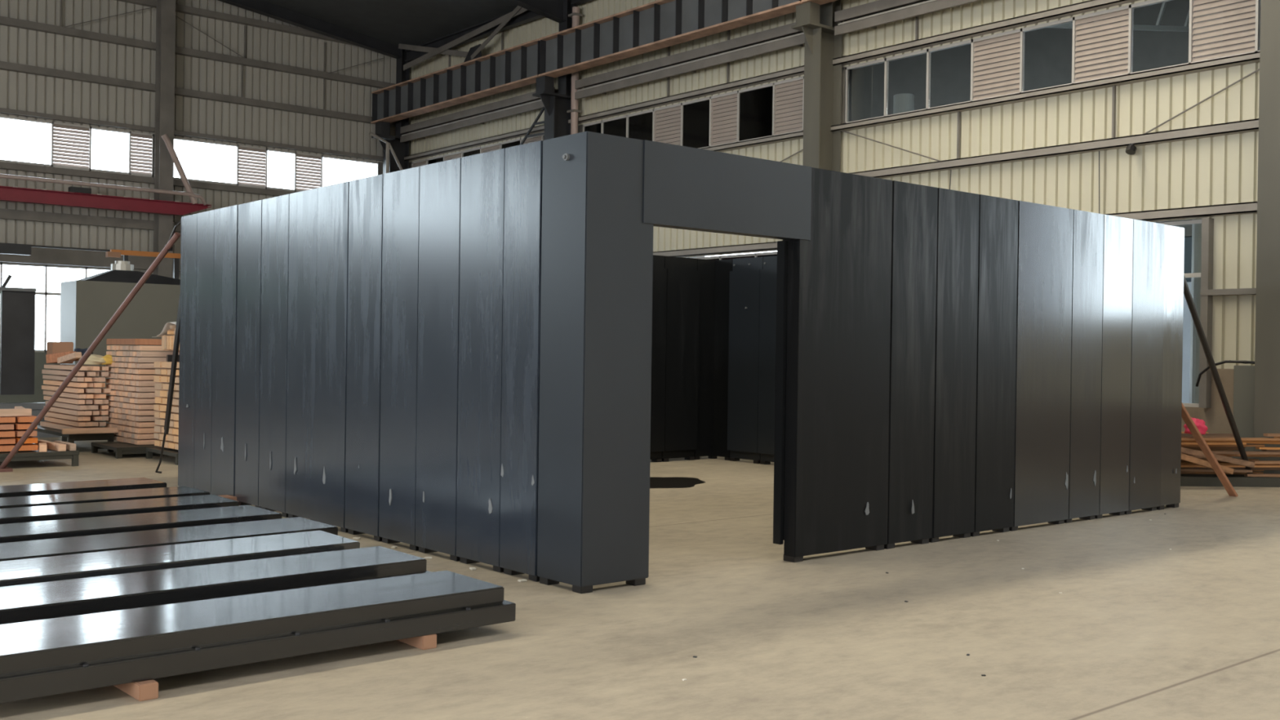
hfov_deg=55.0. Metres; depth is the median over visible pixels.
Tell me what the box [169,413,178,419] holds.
batten
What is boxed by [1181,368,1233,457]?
baseboard
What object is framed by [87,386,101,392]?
batten
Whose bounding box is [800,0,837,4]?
beam
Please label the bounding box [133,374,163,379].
batten
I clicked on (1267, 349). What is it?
steel column
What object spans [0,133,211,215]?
crane
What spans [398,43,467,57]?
brace
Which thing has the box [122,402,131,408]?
batten
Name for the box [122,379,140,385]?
batten
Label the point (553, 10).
rafter
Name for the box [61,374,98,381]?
batten
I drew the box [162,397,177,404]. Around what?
batten
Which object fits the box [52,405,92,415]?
batten
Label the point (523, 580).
crumb
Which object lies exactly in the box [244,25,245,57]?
trim
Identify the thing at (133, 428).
batten
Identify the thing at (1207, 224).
trim
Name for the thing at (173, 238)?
prop
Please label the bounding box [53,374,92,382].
batten
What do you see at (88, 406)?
batten
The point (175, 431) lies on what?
batten
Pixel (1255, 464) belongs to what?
plank
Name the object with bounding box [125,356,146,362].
batten
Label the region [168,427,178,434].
batten
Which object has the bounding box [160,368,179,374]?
batten
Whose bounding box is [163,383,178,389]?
batten
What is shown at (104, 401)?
batten
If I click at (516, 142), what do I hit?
window
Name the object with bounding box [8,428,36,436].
plank
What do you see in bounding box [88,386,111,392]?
batten
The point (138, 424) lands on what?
batten
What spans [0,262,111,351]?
window
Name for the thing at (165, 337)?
bundle
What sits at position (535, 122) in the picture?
diagonal brace
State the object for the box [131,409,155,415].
batten
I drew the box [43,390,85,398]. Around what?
batten
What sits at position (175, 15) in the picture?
rod
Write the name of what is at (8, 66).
trim
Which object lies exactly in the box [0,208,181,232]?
trim
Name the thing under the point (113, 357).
batten
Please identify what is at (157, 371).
batten
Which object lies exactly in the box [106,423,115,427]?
batten
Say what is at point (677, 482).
oil stain
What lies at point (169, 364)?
batten
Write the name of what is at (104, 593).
wall panel
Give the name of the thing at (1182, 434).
plank
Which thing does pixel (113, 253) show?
jib
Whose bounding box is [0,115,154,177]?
window
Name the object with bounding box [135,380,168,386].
batten
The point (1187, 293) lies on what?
prop
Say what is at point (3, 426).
plank
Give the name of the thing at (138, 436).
batten
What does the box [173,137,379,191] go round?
window
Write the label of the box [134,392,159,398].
batten
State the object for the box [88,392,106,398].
batten
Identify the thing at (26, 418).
plank
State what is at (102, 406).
batten
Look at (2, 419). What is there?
plank
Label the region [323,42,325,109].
trim
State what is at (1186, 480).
beam
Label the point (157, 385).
batten
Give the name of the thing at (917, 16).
trim
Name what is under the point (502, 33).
trim
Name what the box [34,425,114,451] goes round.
pallet
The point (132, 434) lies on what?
batten
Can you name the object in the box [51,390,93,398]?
batten
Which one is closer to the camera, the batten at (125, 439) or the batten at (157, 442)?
the batten at (157, 442)
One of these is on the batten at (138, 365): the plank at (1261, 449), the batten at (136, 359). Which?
the batten at (136, 359)
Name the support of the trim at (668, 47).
attached to the wall at (1219, 170)
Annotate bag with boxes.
[101,354,115,364]
[1183,417,1208,434]
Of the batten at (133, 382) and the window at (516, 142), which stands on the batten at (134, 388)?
the batten at (133, 382)
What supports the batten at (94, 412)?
on the batten at (92, 417)
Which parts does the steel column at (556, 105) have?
beam seat, cap plate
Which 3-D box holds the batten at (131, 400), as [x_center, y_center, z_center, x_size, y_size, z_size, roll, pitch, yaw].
[-7.152,0.603,18.416,0.880,0.071,0.184,1,0,-40]
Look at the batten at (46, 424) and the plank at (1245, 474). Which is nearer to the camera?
the plank at (1245, 474)
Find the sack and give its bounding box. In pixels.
[79,354,108,364]
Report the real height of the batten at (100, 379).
0.070 m
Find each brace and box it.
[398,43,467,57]
[403,7,528,71]
[471,5,521,59]
[520,106,544,144]
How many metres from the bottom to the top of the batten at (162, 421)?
0.084 m
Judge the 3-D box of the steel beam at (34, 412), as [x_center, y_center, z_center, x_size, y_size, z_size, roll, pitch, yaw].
[-11.380,0.931,20.674,2.870,0.150,0.300,1,0,-40]
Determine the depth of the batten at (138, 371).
18.00 m
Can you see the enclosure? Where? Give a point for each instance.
(487, 357)
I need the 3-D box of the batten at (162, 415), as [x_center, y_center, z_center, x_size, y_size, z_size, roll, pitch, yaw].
[-6.388,0.784,17.618,0.870,0.083,0.249,1,0,-41]
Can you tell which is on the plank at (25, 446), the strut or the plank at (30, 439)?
the plank at (30, 439)
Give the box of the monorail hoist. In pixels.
[0,242,178,279]
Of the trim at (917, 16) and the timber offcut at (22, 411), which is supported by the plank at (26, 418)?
the timber offcut at (22, 411)
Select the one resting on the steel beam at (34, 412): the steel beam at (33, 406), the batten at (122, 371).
the steel beam at (33, 406)
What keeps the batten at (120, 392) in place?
on the batten at (121, 397)
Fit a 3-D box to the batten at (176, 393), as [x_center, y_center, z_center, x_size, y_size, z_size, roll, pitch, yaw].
[-6.017,0.485,17.180,0.870,0.081,0.229,1,0,-41]
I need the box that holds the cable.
[1195,360,1254,386]
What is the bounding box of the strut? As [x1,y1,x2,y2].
[368,131,403,173]
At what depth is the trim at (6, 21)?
30.81 m
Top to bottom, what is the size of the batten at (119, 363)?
0.070 m
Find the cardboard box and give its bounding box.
[46,342,73,363]
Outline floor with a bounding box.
[0,435,1279,719]
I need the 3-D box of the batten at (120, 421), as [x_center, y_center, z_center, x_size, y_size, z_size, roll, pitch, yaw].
[-7.514,0.941,18.871,0.880,0.075,0.174,1,0,-41]
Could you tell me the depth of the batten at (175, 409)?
16.92 m
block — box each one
[114,679,158,701]
[218,494,237,501]
[397,633,436,649]
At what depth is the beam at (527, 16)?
31.27 m
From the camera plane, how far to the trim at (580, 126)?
22.39 m
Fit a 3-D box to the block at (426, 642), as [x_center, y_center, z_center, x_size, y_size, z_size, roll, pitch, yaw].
[-1.602,1.493,7.124,0.085,0.074,1.500,1,0,-40]
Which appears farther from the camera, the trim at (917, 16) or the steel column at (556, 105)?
the steel column at (556, 105)
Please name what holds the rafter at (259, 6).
attached to the ceiling
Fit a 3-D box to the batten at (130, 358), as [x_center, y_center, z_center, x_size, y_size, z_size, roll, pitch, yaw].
[-7.224,-0.002,18.534,0.880,0.076,0.130,1,0,-40]
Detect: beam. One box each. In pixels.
[0,402,45,409]
[31,409,49,418]
[31,431,61,437]
[370,38,540,124]
[404,0,592,62]
[538,0,802,77]
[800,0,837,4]
[1180,474,1279,487]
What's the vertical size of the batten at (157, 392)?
0.080 m
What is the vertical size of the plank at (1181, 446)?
0.044 m
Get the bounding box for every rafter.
[217,0,401,58]
[506,0,565,22]
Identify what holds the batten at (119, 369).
on the batten
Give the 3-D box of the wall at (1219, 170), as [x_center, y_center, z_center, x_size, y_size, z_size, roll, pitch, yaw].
[6.960,-3.876,18.570,0.060,9.050,42.600,1,0,-40]
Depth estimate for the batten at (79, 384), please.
19.06 m
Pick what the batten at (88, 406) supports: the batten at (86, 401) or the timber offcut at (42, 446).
the batten at (86, 401)
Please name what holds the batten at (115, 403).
on the batten at (115, 409)
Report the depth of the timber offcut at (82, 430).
18.39 m
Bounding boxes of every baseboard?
[0,351,59,403]
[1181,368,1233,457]
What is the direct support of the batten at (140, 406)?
on the batten at (137, 412)
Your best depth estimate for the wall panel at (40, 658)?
5.98 m
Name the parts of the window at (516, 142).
pane, pane, pane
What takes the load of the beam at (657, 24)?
on the steel column at (556, 105)
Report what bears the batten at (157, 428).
on the batten at (156, 435)
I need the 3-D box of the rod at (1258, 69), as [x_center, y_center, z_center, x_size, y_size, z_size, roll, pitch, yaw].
[7.804,-3.574,17.370,0.024,0.839,1.978,1,0,-40]
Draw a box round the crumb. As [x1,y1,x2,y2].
[517,578,527,582]
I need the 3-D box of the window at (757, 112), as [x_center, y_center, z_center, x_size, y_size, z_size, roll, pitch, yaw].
[1.078,-4.843,25.532,0.070,1.060,7.386,1,0,-40]
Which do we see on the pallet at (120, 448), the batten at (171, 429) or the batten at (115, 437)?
the batten at (115, 437)
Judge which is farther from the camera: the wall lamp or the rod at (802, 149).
the rod at (802, 149)
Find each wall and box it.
[0,0,396,279]
[408,0,1259,368]
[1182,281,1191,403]
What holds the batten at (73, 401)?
on the batten at (76, 406)
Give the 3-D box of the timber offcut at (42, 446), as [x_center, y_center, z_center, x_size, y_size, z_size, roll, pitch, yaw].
[-7.897,1.155,16.275,0.090,0.090,0.432,1,0,-27]
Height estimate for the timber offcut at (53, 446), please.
0.090 m
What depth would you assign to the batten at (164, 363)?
17.31 m
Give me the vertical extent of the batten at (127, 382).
0.071 m
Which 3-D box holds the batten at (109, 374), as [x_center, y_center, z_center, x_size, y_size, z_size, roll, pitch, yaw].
[-7.845,0.245,19.242,0.880,0.071,0.155,1,0,-41]
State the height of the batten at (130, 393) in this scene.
0.071 m
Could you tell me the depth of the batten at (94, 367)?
18.74 m
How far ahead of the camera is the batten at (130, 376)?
18.18 m
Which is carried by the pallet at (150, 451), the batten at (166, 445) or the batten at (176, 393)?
the batten at (166, 445)
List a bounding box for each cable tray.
[400,87,558,142]
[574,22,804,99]
[834,0,981,35]
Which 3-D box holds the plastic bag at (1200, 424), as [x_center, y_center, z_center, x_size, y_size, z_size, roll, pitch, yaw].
[7.110,0.841,15.751,0.267,0.208,0.268,1,0,12]
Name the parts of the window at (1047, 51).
translucent strip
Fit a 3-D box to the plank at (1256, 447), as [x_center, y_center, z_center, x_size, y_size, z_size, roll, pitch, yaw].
[8.463,1.144,15.854,1.036,0.028,0.102,1,0,-2]
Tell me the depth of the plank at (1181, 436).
16.07 m
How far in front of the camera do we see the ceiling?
31.67 m
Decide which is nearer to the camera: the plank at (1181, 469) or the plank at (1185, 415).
the plank at (1185, 415)
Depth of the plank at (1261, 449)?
15.96 m
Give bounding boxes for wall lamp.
[1125,143,1136,155]
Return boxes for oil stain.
[649,476,705,488]
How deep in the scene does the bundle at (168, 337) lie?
17.31 m
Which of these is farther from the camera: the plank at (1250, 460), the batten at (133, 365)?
the batten at (133, 365)
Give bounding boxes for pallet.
[0,443,79,466]
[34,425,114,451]
[91,441,161,458]
[145,447,177,465]
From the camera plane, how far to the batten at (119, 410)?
18.54 m
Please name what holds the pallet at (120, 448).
on the floor
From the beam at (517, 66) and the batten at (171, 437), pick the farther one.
the beam at (517, 66)
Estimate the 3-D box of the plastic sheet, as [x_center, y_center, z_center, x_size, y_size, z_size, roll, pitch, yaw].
[-6.400,-0.480,17.497,0.700,0.323,1.050,1,0,-40]
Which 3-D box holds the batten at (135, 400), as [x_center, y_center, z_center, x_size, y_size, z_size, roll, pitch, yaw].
[-7.036,0.605,18.284,0.880,0.069,0.161,1,0,-40]
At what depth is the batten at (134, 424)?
18.14 m
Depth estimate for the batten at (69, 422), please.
19.20 m
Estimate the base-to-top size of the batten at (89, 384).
0.066 m
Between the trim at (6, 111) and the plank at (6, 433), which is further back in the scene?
the trim at (6, 111)
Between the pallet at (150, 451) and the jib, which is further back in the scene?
the jib
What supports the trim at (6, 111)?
attached to the wall at (18, 91)
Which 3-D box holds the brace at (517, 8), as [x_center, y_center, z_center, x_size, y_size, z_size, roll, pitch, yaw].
[-3.373,-8.144,29.998,0.015,1.211,2.745,1,0,-40]
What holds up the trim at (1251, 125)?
attached to the wall at (1219, 170)
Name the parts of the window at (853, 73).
pane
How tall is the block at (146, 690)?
0.074 m
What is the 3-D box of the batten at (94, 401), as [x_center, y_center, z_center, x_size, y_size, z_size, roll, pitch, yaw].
[-8.875,0.628,19.493,0.103,0.067,1.950,1,0,-41]
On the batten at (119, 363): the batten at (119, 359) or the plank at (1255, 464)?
the batten at (119, 359)
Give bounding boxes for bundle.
[74,348,93,359]
[162,335,173,350]
[164,336,167,349]
[167,331,174,334]
[167,335,171,349]
[169,335,173,349]
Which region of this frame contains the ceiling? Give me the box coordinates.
[261,0,517,45]
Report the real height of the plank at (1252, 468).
0.044 m
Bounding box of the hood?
[79,270,180,284]
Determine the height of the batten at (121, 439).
0.074 m
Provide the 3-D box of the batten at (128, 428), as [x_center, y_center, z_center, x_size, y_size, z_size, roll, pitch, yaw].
[-7.243,1.032,18.511,0.880,0.070,0.133,1,0,-40]
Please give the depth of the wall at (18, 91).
30.74 m
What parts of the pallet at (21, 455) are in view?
rail, leg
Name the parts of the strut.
seat plate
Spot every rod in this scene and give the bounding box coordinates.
[64,6,154,26]
[175,15,244,58]
[329,57,385,73]
[780,149,803,161]
[840,130,939,160]
[1098,151,1099,213]
[1143,68,1259,133]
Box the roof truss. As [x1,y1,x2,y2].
[1047,1,1195,31]
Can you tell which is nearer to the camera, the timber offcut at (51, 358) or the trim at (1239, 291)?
the trim at (1239, 291)
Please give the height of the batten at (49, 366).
0.063 m
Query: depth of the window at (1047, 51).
32.64 m
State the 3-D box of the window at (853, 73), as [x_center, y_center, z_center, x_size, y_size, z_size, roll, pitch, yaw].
[6.155,-4.746,19.539,0.070,1.060,7.456,1,0,-40]
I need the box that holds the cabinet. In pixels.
[1232,365,1254,476]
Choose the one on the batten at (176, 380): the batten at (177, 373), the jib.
the batten at (177, 373)
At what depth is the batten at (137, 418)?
18.01 m
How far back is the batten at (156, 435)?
17.55 m
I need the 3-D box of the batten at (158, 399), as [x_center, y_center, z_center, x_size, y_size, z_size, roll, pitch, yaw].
[-6.520,0.578,17.776,0.870,0.087,0.266,1,0,-40]
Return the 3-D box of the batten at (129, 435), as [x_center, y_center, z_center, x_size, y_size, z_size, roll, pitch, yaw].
[-7.236,1.119,18.519,0.880,0.066,0.126,1,0,-41]
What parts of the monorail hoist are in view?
rail, post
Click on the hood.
(111, 277)
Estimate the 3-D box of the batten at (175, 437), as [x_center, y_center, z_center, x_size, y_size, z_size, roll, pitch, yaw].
[-6.035,1.097,17.210,0.870,0.085,0.287,1,0,-40]
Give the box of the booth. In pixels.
[59,260,180,426]
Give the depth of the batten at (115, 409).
18.68 m
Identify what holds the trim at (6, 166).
attached to the wall at (18, 91)
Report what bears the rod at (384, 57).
attached to the wall at (18, 91)
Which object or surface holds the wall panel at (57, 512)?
on the block
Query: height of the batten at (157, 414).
0.083 m
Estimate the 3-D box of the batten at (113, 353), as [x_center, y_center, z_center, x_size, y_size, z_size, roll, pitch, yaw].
[-7.723,-0.098,19.123,0.880,0.069,0.174,1,0,-40]
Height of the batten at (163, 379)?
0.081 m
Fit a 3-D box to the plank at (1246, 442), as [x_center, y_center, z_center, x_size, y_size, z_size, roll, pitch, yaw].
[7.640,1.054,15.979,2.809,0.044,0.103,1,0,-3]
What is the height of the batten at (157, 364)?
0.083 m
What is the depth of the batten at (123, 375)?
18.48 m
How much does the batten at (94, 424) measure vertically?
0.062 m
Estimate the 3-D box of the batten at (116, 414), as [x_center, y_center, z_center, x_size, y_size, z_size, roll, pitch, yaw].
[-7.625,0.852,18.989,0.880,0.072,0.135,1,0,-40]
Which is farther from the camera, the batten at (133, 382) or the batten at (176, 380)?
the batten at (133, 382)
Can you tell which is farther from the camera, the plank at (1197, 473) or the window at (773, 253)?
the window at (773, 253)
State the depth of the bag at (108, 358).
18.84 m
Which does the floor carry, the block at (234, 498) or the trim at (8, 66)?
the block at (234, 498)
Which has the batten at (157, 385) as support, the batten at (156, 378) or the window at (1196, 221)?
the batten at (156, 378)
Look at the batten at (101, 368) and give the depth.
18.85 m
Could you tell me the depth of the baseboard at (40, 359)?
28.73 m
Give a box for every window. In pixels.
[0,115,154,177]
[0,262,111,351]
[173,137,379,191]
[411,134,544,168]
[414,0,1260,281]
[582,75,804,148]
[693,251,777,260]
[844,0,1260,123]
[1159,219,1201,407]
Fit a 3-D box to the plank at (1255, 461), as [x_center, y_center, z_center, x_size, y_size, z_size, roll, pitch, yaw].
[8.478,1.319,15.859,1.187,0.036,0.090,0,0,-3]
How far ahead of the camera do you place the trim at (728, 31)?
24.61 m
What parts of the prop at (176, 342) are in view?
rod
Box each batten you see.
[40,421,80,430]
[41,369,84,376]
[41,385,84,392]
[42,374,84,381]
[43,379,87,387]
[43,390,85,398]
[43,395,84,404]
[44,364,87,370]
[44,405,84,415]
[44,411,83,421]
[44,416,85,426]
[45,400,86,409]
[51,364,92,370]
[51,379,93,386]
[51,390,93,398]
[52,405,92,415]
[52,411,90,421]
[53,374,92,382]
[53,385,94,392]
[58,364,99,370]
[59,369,95,376]
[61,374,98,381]
[62,396,92,404]
[67,369,99,376]
[78,381,102,387]
[80,404,91,409]
[80,421,92,426]
[81,392,98,398]
[82,364,108,370]
[84,398,102,404]
[86,370,108,376]
[86,404,97,409]
[86,409,99,415]
[86,414,102,420]
[86,420,97,426]
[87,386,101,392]
[88,376,105,382]
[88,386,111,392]
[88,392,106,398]
[90,419,106,426]
[92,414,108,420]
[93,398,108,404]
[93,404,108,409]
[94,408,108,414]
[105,395,119,399]
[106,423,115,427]
[107,373,129,377]
[108,367,128,372]
[110,390,125,395]
[110,395,115,400]
[111,345,137,350]
[111,351,116,355]
[111,356,166,361]
[113,401,124,406]
[113,435,123,440]
[114,407,122,413]
[115,345,121,350]
[115,413,124,417]
[115,418,123,423]
[117,356,123,361]
[117,408,123,413]
[117,425,129,430]
[118,362,154,367]
[118,368,177,373]
[118,379,122,384]
[118,419,128,424]
[119,351,150,355]
[119,391,134,395]
[119,402,128,407]
[119,436,125,442]
[120,368,126,373]
[120,385,125,390]
[120,396,132,402]
[121,373,156,379]
[121,413,128,419]
[122,351,131,355]
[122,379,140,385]
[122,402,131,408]
[123,437,131,443]
[124,385,134,391]
[124,431,132,437]
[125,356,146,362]
[125,380,130,385]
[125,397,138,402]
[126,403,154,408]
[126,426,132,431]
[127,391,154,397]
[127,432,133,437]
[128,356,142,362]
[128,362,137,368]
[128,374,133,379]
[128,408,153,414]
[129,351,142,356]
[129,397,155,403]
[129,403,161,408]
[130,386,154,391]
[130,438,155,444]
[131,363,136,368]
[131,380,137,386]
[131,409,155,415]
[131,426,154,432]
[131,432,153,438]
[132,415,154,421]
[132,421,155,426]
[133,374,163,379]
[133,398,155,403]
[134,357,166,362]
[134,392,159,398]
[134,404,153,409]
[134,427,159,433]
[134,433,153,439]
[134,439,159,444]
[135,368,155,373]
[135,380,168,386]
[135,410,162,415]
[135,416,164,421]
[136,345,169,351]
[136,351,179,356]
[136,363,166,368]
[136,374,169,380]
[136,386,168,391]
[136,422,159,426]
[153,375,179,382]
[153,404,166,410]
[153,432,164,439]
[154,361,162,367]
[154,382,178,389]
[154,411,165,417]
[154,425,164,432]
[154,440,162,446]
[155,368,160,374]
[155,390,161,395]
[155,396,167,404]
[155,418,164,424]
[159,433,169,440]
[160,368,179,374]
[160,376,179,382]
[160,390,178,396]
[160,404,177,411]
[160,412,176,418]
[160,419,173,426]
[160,440,174,448]
[162,361,168,368]
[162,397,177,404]
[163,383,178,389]
[166,391,178,397]
[167,361,179,368]
[167,434,178,441]
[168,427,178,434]
[168,442,178,448]
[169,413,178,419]
[169,420,178,426]
[172,398,178,405]
[172,406,178,413]
[173,413,178,420]
[173,421,178,427]
[173,428,178,435]
[173,435,178,442]
[174,377,179,382]
[174,391,178,398]
[175,369,179,375]
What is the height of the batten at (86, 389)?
0.062 m
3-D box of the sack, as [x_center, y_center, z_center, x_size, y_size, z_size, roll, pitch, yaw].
[-8.458,-0.011,19.068,0.375,0.158,0.859,1,0,-40]
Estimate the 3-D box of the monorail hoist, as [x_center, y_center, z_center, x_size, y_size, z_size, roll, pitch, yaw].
[-13.172,-0.582,26.078,6.700,3.740,0.200,1,0,-40]
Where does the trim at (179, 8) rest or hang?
attached to the wall at (18, 91)
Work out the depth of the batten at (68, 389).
19.01 m
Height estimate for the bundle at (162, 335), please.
0.210 m
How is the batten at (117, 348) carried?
on the batten
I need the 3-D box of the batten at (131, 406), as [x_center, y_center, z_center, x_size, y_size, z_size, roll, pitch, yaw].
[-7.149,0.689,18.400,0.880,0.070,0.138,1,0,-40]
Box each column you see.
[153,0,175,277]
[375,48,409,173]
[532,0,575,140]
[791,0,842,172]
[1253,0,1279,477]
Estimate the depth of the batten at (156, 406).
17.52 m
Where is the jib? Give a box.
[105,248,180,261]
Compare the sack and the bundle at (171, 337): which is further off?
the sack
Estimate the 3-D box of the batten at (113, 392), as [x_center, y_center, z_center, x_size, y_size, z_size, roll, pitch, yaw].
[-7.742,0.505,19.106,0.880,0.072,0.177,1,0,-41]
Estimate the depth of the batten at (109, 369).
19.01 m
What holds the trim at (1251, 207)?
attached to the wall at (1219, 170)
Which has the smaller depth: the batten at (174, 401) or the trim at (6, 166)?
the batten at (174, 401)
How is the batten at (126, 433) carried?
on the batten at (125, 439)
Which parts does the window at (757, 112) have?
pane, pane, pane, pane, pane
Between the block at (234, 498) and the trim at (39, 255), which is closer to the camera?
the block at (234, 498)
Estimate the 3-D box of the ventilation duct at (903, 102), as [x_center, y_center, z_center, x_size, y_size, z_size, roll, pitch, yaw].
[5.139,-1.700,24.206,0.394,7.000,0.400,1,0,-40]
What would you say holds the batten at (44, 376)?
on the batten at (79, 384)
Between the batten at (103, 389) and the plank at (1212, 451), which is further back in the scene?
the batten at (103, 389)
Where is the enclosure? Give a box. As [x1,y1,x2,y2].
[177,131,1184,593]
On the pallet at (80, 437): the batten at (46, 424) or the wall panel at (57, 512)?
the batten at (46, 424)
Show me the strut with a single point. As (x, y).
(381, 137)
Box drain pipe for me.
[566,6,582,134]
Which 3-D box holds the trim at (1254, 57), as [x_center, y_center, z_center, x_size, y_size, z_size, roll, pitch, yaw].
[6.872,-4.142,18.492,0.180,0.100,42.600,1,0,-40]
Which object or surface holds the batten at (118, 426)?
on the batten
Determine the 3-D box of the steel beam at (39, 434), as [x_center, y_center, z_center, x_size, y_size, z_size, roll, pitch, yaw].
[-11.392,1.256,20.669,3.050,0.160,0.300,1,0,-40]
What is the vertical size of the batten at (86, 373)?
0.067 m
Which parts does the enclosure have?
corner panel, wall panel, wall panel, wall panel, wall panel, wall panel, wall panel, wall panel, wall panel, wall panel, wall panel, wall panel, corner panel, wall panel, wall panel, corner panel, wall panel, wall panel, wall panel, wall panel, wall panel, wall panel, wall panel, wall panel, wall panel, wall panel, corner panel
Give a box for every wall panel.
[0,477,166,497]
[0,486,209,508]
[0,494,239,524]
[0,505,281,542]
[0,516,337,561]
[0,530,359,586]
[0,546,431,624]
[0,570,515,703]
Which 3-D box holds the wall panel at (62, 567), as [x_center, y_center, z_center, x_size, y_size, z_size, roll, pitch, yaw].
[-3.185,1.327,7.702,3.000,0.190,0.660,0,2,-43]
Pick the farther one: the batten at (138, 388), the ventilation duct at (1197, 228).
the ventilation duct at (1197, 228)
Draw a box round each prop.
[0,220,181,471]
[155,294,180,473]
[1183,274,1253,473]
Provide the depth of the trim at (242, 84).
31.77 m
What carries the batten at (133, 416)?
on the batten at (134, 424)
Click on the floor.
(1140, 628)
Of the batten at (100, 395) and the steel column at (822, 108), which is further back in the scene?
the steel column at (822, 108)
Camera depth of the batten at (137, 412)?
18.00 m
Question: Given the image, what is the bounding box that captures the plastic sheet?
[155,321,176,337]
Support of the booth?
on the floor
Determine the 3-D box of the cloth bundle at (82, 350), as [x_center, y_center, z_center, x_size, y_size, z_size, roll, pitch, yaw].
[-8.853,-0.101,19.551,0.218,0.174,0.932,1,0,-40]
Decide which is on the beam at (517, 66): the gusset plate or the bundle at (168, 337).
the gusset plate
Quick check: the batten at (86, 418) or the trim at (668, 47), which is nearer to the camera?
the batten at (86, 418)
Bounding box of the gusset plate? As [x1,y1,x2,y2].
[463,44,481,62]
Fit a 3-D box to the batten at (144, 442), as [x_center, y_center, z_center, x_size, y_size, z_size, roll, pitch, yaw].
[-7.035,1.208,18.279,0.880,0.066,0.137,1,0,-40]
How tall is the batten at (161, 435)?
0.089 m
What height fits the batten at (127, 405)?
0.071 m
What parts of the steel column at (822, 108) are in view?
beam seat, cap plate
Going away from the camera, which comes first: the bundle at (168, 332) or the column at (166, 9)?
the bundle at (168, 332)
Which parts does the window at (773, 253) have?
pane, pane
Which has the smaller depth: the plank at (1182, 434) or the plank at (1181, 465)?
the plank at (1181, 465)
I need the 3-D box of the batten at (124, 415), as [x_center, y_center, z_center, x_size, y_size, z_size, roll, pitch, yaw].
[-7.412,0.856,18.744,0.880,0.075,0.157,1,0,-41]
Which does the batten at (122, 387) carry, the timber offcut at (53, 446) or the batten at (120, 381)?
the batten at (120, 381)
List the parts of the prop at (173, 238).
foot plate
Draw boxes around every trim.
[0,16,395,88]
[0,61,395,127]
[0,107,382,160]
[0,161,297,196]
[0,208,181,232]
[0,244,180,271]
[59,0,62,26]
[115,0,357,46]
[152,134,382,177]
[240,64,243,97]
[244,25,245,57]
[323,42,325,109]
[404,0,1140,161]
[408,66,845,168]
[448,48,450,66]
[501,31,503,50]
[653,201,1257,257]
[666,46,670,96]
[701,51,1259,151]
[726,29,730,83]
[849,118,1258,178]
[915,15,919,39]
[956,111,960,158]
[1111,85,1115,137]
[1199,217,1213,408]
[1200,288,1256,295]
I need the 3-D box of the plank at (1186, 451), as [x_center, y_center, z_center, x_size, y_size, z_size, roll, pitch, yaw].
[7.017,1.174,15.534,1.452,0.347,0.100,1,0,0]
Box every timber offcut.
[0,408,31,416]
[35,440,66,451]
[38,442,47,452]
[45,351,79,363]
[53,440,75,450]
[57,351,81,363]
[62,427,122,434]
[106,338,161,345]
[166,354,179,361]
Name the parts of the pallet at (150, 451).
leg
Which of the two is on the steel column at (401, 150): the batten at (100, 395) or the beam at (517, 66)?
the beam at (517, 66)
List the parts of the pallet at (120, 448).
leg, leg, rail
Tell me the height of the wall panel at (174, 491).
0.190 m
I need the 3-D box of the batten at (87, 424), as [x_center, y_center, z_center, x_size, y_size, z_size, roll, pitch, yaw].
[-9.003,0.967,19.436,0.103,0.062,1.950,1,0,-40]
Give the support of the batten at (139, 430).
on the batten at (138, 436)
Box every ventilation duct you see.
[893,93,914,114]
[1189,6,1222,403]
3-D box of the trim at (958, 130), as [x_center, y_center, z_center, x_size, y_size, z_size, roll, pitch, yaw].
[5.292,-3.707,20.437,0.050,0.850,0.030,1,0,-40]
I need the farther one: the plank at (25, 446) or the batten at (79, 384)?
the batten at (79, 384)
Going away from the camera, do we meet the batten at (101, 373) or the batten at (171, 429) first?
the batten at (171, 429)
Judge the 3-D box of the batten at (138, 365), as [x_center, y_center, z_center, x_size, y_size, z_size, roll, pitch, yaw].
[-7.001,0.088,18.276,0.880,0.071,0.136,1,0,-40]
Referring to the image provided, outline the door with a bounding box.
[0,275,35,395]
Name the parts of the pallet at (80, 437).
leg, leg, rail, leg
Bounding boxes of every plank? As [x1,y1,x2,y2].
[0,416,15,422]
[0,422,13,430]
[0,429,15,437]
[0,436,15,444]
[0,444,14,451]
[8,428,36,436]
[9,422,37,429]
[9,435,37,443]
[10,443,38,450]
[13,415,36,422]
[1180,464,1279,467]
[1180,466,1279,470]
[1180,468,1252,472]
[1180,471,1195,473]
[1180,471,1263,474]
[1181,403,1237,496]
[1181,433,1233,435]
[1181,435,1232,437]
[1181,437,1279,440]
[1181,440,1279,444]
[1181,441,1246,444]
[1181,444,1264,446]
[1181,446,1245,448]
[1181,447,1254,467]
[1181,453,1234,474]
[1181,458,1258,462]
[1181,462,1235,464]
[1182,450,1279,454]
[1184,453,1279,457]
[1186,454,1206,458]
[1188,448,1238,450]
[1192,448,1232,451]
[1244,473,1279,476]
[1251,460,1279,463]
[1254,463,1279,464]
[1255,446,1279,449]
[1261,448,1279,451]
[1263,433,1279,436]
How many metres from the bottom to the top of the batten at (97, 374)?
0.068 m
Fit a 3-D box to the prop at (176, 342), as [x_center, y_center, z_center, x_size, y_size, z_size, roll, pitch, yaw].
[-5.577,0.350,14.651,0.101,2.189,2.050,1,0,-28]
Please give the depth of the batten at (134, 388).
18.16 m
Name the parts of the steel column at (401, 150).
beam seat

